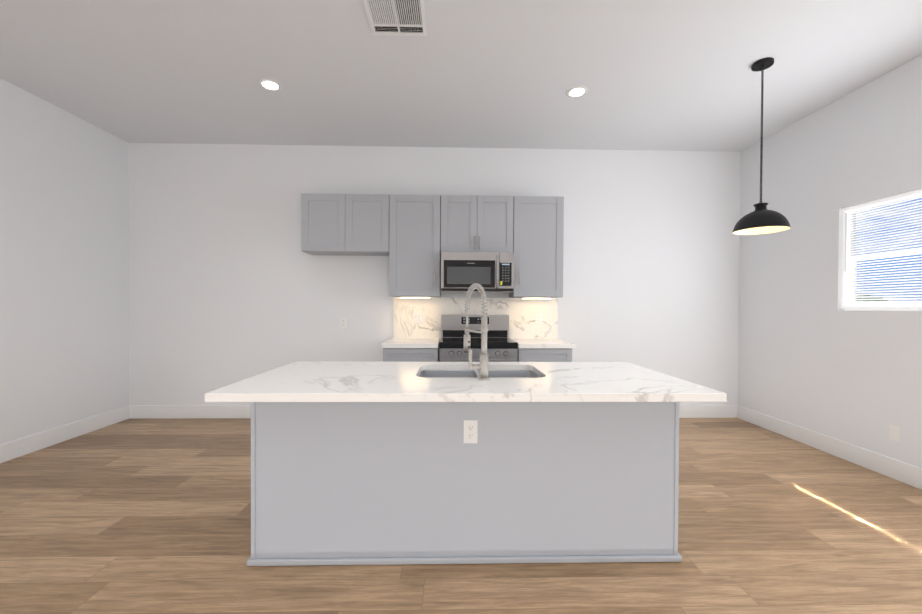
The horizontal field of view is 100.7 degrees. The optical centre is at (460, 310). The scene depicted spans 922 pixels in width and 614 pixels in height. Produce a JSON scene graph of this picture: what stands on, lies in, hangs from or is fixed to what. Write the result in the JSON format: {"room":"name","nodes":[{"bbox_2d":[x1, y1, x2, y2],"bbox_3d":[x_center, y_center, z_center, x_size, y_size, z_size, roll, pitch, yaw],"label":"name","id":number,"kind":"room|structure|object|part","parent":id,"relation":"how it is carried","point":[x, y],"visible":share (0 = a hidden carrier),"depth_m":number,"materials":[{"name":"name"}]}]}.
{"room":"kitchen","nodes":[
{"label":"kitchen","id":0,"kind":"room"},
{"bbox_2d":[0,78,128,444],"bbox_3d":[-3.684,-0.284,-0.214,0.120,3.090,9.000,0,1,-1],"label":"wall","id":1,"kind":"structure","parent":0,"point":[64,277],"depth_m":3.53,"materials":[{"name":"white paint"}]},
{"bbox_2d":[0,406,129,462],"bbox_3d":[-3.625,1.188,-0.197,0.014,0.148,9.000,0,1,-1],"label":"baseboard","id":2,"kind":"structure","parent":1,"relation":"attached to","point":[14,449],"depth_m":3.52,"materials":[{"name":"white wood"}]},
{"bbox_2d":[128,143,740,404],"bbox_3d":[-0.246,-0.313,4.425,7.205,3.090,0.120,0,1,-1],"label":"wall","id":3,"kind":"structure","parent":0,"point":[230,282],"depth_m":4.34,"materials":[{"name":"white paint"}]},
{"bbox_2d":[301,193,356,255],"bbox_3d":[-1.412,-0.924,4.168,0.531,0.605,0.323,0,1,-1],"label":"upper cabinet","id":4,"kind":"object","parent":3,"relation":"attached to","point":[326,219],"depth_m":4.01,"materials":[{"name":"grey paint"}]},
{"bbox_2d":[340,318,346,327],"bbox_3d":[-1.335,0.140,4.341,0.070,0.115,0.007,0,1,-1],"label":"outlet","id":5,"kind":"object","parent":3,"relation":"attached to","point":[343,322],"visible":1,"depth_m":4.34,"materials":[{"name":"white plastic"}]},
{"bbox_2d":[353,194,388,255],"bbox_3d":[-1.028,-0.922,4.176,0.532,0.605,0.323,0,1,-1],"label":"upper cabinet","id":6,"kind":"object","parent":3,"relation":"attached to","point":[370,211],"depth_m":4.02,"materials":[{"name":"grey paint"}]},
{"bbox_2d":[381,194,448,296],"bbox_3d":[-0.492,-0.686,4.191,0.690,1.071,0.323,0,1,-1],"label":"upper cabinet","id":7,"kind":"object","parent":3,"relation":"attached to","point":[412,237],"depth_m":4.04,"materials":[{"name":"grey paint"}]},
{"bbox_2d":[129,405,736,418],"bbox_3d":[-0.253,1.158,4.373,6.965,0.148,0.014,0,1,-1],"label":"baseboard","id":8,"kind":"structure","parent":3,"relation":"attached to","point":[244,411],"depth_m":4.31,"materials":[{"name":"white wood"}]},
{"bbox_2d":[393,297,557,338],"bbox_3d":[0.169,0.236,4.367,1.876,0.768,0.020,0,1,-1],"label":"backsplash","id":9,"kind":"structure","parent":3,"relation":"attached to","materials":[{"name":"stone"}]},
{"bbox_2d":[413,313,422,323],"bbox_3d":[-0.487,0.091,4.336,0.116,0.115,0.008,0,1,-1],"label":"outlet","id":10,"kind":"object","parent":9,"relation":"attached to","point":[417,318],"visible":1,"depth_m":4.33,"materials":[{"name":"white plastic"}]},
{"bbox_2d":[536,314,541,323],"bbox_3d":[0.892,0.098,4.368,0.070,0.115,0.007,0,1,-1],"label":"outlet","id":11,"kind":"object","parent":9,"relation":"attached to","point":[538,318],"visible":1,"depth_m":4.37,"materials":[{"name":"white plastic"}]},
{"bbox_2d":[449,195,516,252],"bbox_3d":[0.167,-0.914,4.204,0.774,0.609,0.323,0,1,-1],"label":"upper cabinet","id":12,"kind":"object","parent":3,"relation":"attached to","point":[476,223],"depth_m":4.05,"materials":[{"name":"grey paint"}]},
{"bbox_2d":[441,252,513,292],"bbox_3d":[0.166,-0.403,4.132,0.760,0.405,0.478,0,1,-1],"label":"microwave","id":13,"kind":"object","parent":12,"relation":"attached to","point":[489,272],"visible":1,"depth_m":3.95,"materials":[{"name":"silver metal"}]},
{"bbox_2d":[509,196,563,298],"bbox_3d":[0.783,-0.680,4.220,0.610,1.071,0.323,0,1,-1],"label":"upper cabinet","id":14,"kind":"object","parent":3,"relation":"attached to","point":[538,259],"depth_m":4.07,"materials":[{"name":"grey paint"}]},
{"bbox_2d":[0,418,921,613],"bbox_3d":[-0.151,1.329,-0.117,7.205,0.100,9.240,0,1,-1],"label":"floor","id":15,"kind":"structure","parent":0,"point":[140,516],"depth_m":2.03,"materials":[{"name":"brown wood"}]},
{"bbox_2d":[383,341,439,361],"bbox_3d":[-0.504,0.799,4.054,0.544,0.871,0.627,0,1,-1],"label":"base cabinet","id":16,"kind":"object","parent":15,"relation":"on","point":[389,355],"depth_m":3.74,"materials":[{"name":"grey paint"}]},
{"bbox_2d":[382,337,440,348],"bbox_3d":[-0.503,0.342,4.030,0.548,0.043,0.625,0,1,-1],"label":"countertop","id":17,"kind":"structure","parent":16,"relation":"on","point":[396,342],"depth_m":3.75,"materials":[{"name":"white stone"}]},
{"bbox_2d":[246,403,681,565],"bbox_3d":[0.026,0.817,2.202,2.165,0.878,0.630,0,1,-1],"label":"kitchen island","id":18,"kind":"object","parent":15,"relation":"on","point":[483,461],"depth_m":1.91,"materials":[{"name":"grey paint"}]},
{"bbox_2d":[205,361,726,402],"bbox_3d":[0.027,0.361,2.061,2.190,0.036,0.920,0,1,-1],"label":"island countertop","id":19,"kind":"structure","parent":18,"relation":"on","point":[301,381],"depth_m":1.77,"materials":[{"name":"white stone"}]},
{"bbox_2d":[464,283,488,378],"bbox_3d":[0.081,0.100,1.998,0.129,0.488,0.228,0,1,-1],"label":"faucet","id":20,"kind":"object","parent":19,"relation":"on","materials":[{"name":"silver metal"}]},
{"bbox_2d":[421,367,536,374],"bbox_3d":[0.103,0.474,2.191,0.740,0.216,0.505,0,1,-1],"label":"sink","id":21,"kind":"object","parent":19,"relation":"in","point":[424,370],"depth_m":2.40,"materials":[{"name":"silver metal"}]},
{"bbox_2d":[464,420,477,442],"bbox_3d":[0.048,0.604,1.901,0.070,0.115,0.007,0,1,-1],"label":"outlet","id":22,"kind":"object","parent":18,"relation":"attached to","point":[470,426],"depth_m":1.90,"materials":[{"name":"white plastic"}]},
{"bbox_2d":[439,315,517,361],"bbox_3d":[0.164,0.645,4.007,0.766,1.186,0.701,0,1,-1],"label":"range","id":23,"kind":"object","parent":15,"relation":"on","point":[502,346],"visible":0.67,"depth_m":3.94,"materials":[{"name":"silver metal"}]},
{"bbox_2d":[517,349,571,361],"bbox_3d":[0.824,0.805,4.084,0.538,0.871,0.627,0,1,-1],"label":"base cabinet","id":24,"kind":"object","parent":15,"relation":"on","point":[524,355],"depth_m":3.77,"materials":[{"name":"grey paint"}]},
{"bbox_2d":[510,337,575,348],"bbox_3d":[0.840,0.349,4.061,0.565,0.043,0.625,0,1,-1],"label":"countertop","id":25,"kind":"structure","parent":24,"relation":"on","point":[523,342],"depth_m":3.81,"materials":[{"name":"white stone"}]},
{"bbox_2d":[0,0,921,151],"bbox_3d":[-0.135,-1.871,-0.150,7.205,0.120,9.240,0,1,-1],"label":"ceiling","id":26,"kind":"structure","parent":0,"point":[671,75],"depth_m":2.90,"materials":[{"name":"white paint"}]},
{"bbox_2d":[258,79,281,91],"bbox_3d":[-1.566,-1.848,3.139,0.176,0.008,0.176,0,1,-1],"label":"recessed light","id":27,"kind":"object","parent":26,"relation":"in","point":[271,85],"visible":1,"depth_m":3.13,"materials":[{"name":"white plastic"}]},
{"bbox_2d":[363,0,426,35],"bbox_3d":[-0.400,-1.831,2.245,0.360,0.011,0.600,0,1,-1],"label":"ceiling vent","id":28,"kind":"object","parent":26,"relation":"in","point":[398,17],"visible":1,"depth_m":2.39,"materials":[{"name":"white metal"}]},
{"bbox_2d":[566,86,587,97],"bbox_3d":[0.978,-1.836,3.217,0.176,0.008,0.176,0,1,-1],"label":"recessed light","id":29,"kind":"object","parent":26,"relation":"in","point":[576,91],"visible":1,"depth_m":3.21,"materials":[{"name":"white plastic"}]},
{"bbox_2d":[732,57,790,234],"bbox_3d":[2.227,-1.210,2.832,0.343,1.238,0.343,0,1,-1],"label":"pendant light","id":30,"kind":"object","parent":26,"relation":"hanging from","point":[761,219],"visible":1,"depth_m":2.81,"materials":[{"name":"black metal"}]},
{"bbox_3d":[2.228,-1.295,2.831,0.016,1.008,0.017,0,1,-1],"label":"chain","id":31,"kind":"part","parent":30,"relation":"part of","materials":[{"name":"black metal"}]},
{"bbox_2d":[738,55,921,467],"bbox_3d":[3.398,-0.248,-0.053,0.120,3.090,9.000,0,1,-1],"label":"wall","id":32,"kind":"structure","parent":0,"point":[813,355],"depth_m":3.38,"materials":[{"name":"white paint"}]},
{"bbox_2d":[737,405,921,489],"bbox_3d":[3.324,1.222,-0.039,0.014,0.148,9.000,0,1,-1],"label":"baseboard","id":33,"kind":"structure","parent":32,"relation":"attached to","point":[904,472],"depth_m":3.26,"materials":[{"name":"white wood"}]},
{"bbox_2d":[844,194,921,310],"bbox_3d":[3.360,-0.431,2.545,0.050,0.878,1.520,0,1,-1],"label":"window","id":34,"kind":"structure","parent":32,"relation":"in","point":[868,309],"depth_m":3.01,"materials":[{"name":"white plastic"}]},
{"bbox_2d":[841,189,921,308],"bbox_3d":[3.305,-0.439,2.544,0.038,0.858,1.504,0,1,-1],"label":"window blinds","id":35,"kind":"object","parent":34,"relation":"attached to","point":[890,199],"visible":1,"depth_m":2.98,"materials":[{"name":"white plastic"}]},
{"bbox_2d":[889,424,899,441],"bbox_3d":[3.269,0.924,2.877,0.007,0.115,0.070,0,1,-1],"label":"outlet","id":36,"kind":"object","parent":32,"relation":"attached to","point":[894,433],"visible":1,"depth_m":2.88,"materials":[{"name":"white plastic"}]}
]}

